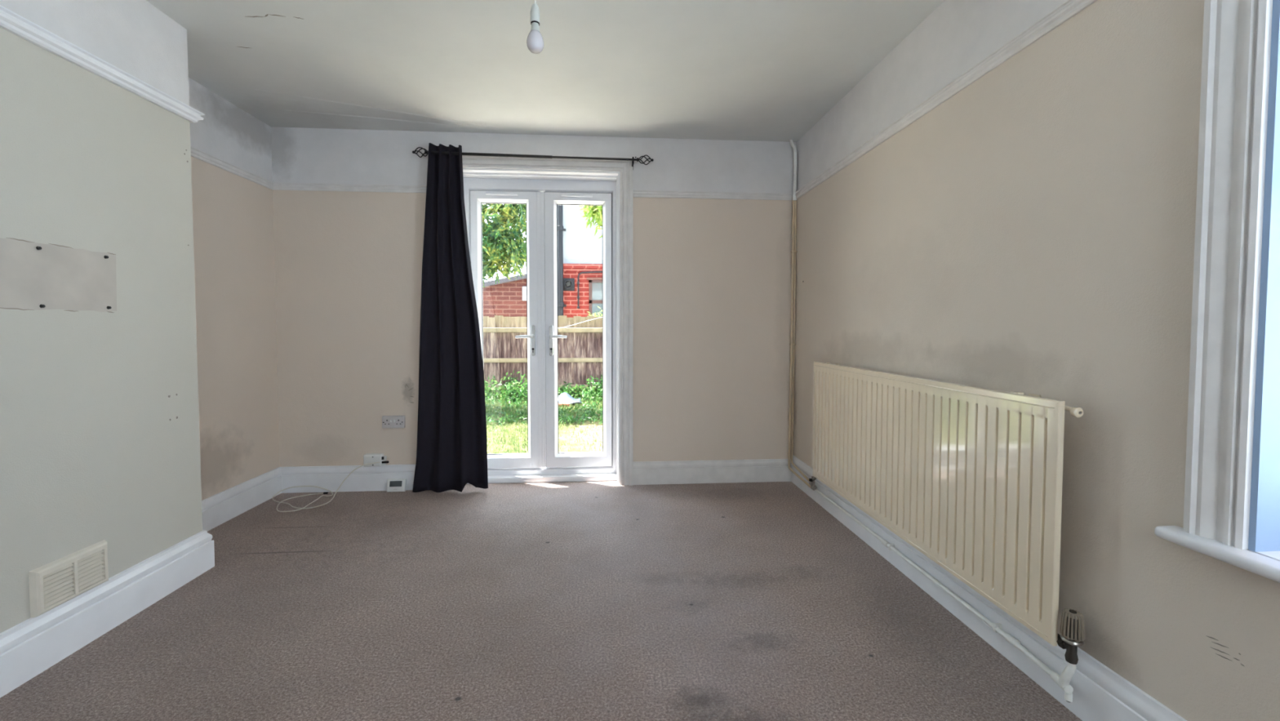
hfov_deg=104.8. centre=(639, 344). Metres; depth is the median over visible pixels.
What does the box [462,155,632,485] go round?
door
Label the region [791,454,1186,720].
baseboard
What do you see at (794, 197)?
pipe
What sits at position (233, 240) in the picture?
wall
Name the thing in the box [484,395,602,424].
weeds
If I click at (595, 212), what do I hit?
tree
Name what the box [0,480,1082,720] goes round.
floor
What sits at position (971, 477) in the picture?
radiator
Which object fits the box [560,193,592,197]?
vent
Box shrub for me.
[588,306,602,316]
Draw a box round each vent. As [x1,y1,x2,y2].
[28,539,108,617]
[485,191,517,195]
[522,286,526,300]
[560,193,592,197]
[563,278,574,290]
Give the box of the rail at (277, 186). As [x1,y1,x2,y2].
[272,182,426,192]
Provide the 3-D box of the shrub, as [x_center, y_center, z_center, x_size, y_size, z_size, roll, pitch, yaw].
[-0.543,-0.019,10.518,1.268,1.882,0.867,0,2,-4]
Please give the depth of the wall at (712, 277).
3.50 m
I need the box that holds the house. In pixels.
[563,204,602,317]
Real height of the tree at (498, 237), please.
5.242 m
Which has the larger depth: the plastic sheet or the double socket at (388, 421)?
the plastic sheet
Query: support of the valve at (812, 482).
attached to the radiator
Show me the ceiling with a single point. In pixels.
(753, 70)
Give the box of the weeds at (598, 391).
[484,368,602,404]
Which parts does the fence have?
rail, rail, rail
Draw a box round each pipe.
[577,271,602,308]
[787,139,810,487]
[791,200,809,482]
[812,488,1073,702]
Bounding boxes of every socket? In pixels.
[363,453,388,466]
[382,415,404,427]
[386,478,406,492]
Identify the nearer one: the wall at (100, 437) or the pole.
the wall at (100, 437)
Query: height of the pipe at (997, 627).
0.048 m
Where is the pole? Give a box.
[412,146,653,170]
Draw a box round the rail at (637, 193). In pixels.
[633,190,793,199]
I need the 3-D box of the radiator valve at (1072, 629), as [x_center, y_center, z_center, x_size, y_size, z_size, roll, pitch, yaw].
[1.251,0.885,1.445,0.055,0.233,0.084,0,2,-4]
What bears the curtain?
hanging from the pole
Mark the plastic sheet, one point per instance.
(564, 396)
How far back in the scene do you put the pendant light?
1.72 m
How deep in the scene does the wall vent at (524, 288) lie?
11.76 m
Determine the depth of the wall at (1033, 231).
1.49 m
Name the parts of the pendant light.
bulb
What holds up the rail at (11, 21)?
attached to the wall at (100, 437)
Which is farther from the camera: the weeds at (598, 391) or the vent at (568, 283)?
the vent at (568, 283)
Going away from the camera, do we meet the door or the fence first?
the door
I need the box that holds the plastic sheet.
[558,392,582,404]
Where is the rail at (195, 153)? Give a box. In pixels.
[190,146,273,189]
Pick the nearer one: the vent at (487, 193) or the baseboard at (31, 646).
the baseboard at (31, 646)
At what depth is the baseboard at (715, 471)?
3.63 m
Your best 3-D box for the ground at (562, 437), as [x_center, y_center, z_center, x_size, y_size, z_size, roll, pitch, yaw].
[-1.536,1.188,7.253,26.000,0.300,4.600,0,2,-4]
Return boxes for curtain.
[412,142,488,492]
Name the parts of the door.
lever, handle plate, handle plate, lever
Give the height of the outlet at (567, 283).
0.200 m
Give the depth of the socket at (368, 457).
3.42 m
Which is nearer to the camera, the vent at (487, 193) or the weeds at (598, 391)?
the vent at (487, 193)
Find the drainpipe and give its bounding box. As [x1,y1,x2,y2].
[557,204,566,315]
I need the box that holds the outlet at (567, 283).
[564,280,573,288]
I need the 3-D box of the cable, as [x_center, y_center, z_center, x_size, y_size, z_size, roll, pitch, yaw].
[-2.120,0.921,3.233,0.666,0.213,0.364,0,2,-4]
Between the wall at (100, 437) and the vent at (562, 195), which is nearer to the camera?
the wall at (100, 437)
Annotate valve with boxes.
[808,475,817,489]
[1056,608,1084,686]
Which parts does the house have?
pane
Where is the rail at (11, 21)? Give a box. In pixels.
[0,4,204,122]
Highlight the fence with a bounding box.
[483,315,602,398]
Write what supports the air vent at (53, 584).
in the wall at (100, 437)
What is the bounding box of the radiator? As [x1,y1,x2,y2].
[812,361,1084,645]
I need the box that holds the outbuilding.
[482,273,526,317]
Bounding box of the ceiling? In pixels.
[146,0,944,142]
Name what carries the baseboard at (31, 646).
attached to the wall at (100, 437)
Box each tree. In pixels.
[481,203,526,287]
[577,204,602,239]
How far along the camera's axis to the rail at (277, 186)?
3.38 m
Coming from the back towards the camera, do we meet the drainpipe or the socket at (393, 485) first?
the drainpipe
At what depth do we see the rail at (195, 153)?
2.96 m
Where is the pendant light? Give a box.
[526,0,543,53]
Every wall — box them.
[0,0,202,632]
[188,77,279,500]
[271,126,796,466]
[792,0,1279,720]
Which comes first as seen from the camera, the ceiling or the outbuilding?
the ceiling
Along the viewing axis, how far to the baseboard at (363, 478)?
3.44 m
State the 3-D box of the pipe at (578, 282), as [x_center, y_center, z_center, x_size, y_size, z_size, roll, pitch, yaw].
[-0.844,-1.334,11.865,1.331,0.923,0.070,0,2,-4]
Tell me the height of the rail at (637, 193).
0.046 m
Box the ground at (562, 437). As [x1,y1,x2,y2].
[486,398,602,453]
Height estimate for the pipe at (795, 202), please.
1.967 m
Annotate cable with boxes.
[271,462,380,511]
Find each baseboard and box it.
[0,466,281,697]
[280,463,415,493]
[632,458,791,484]
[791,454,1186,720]

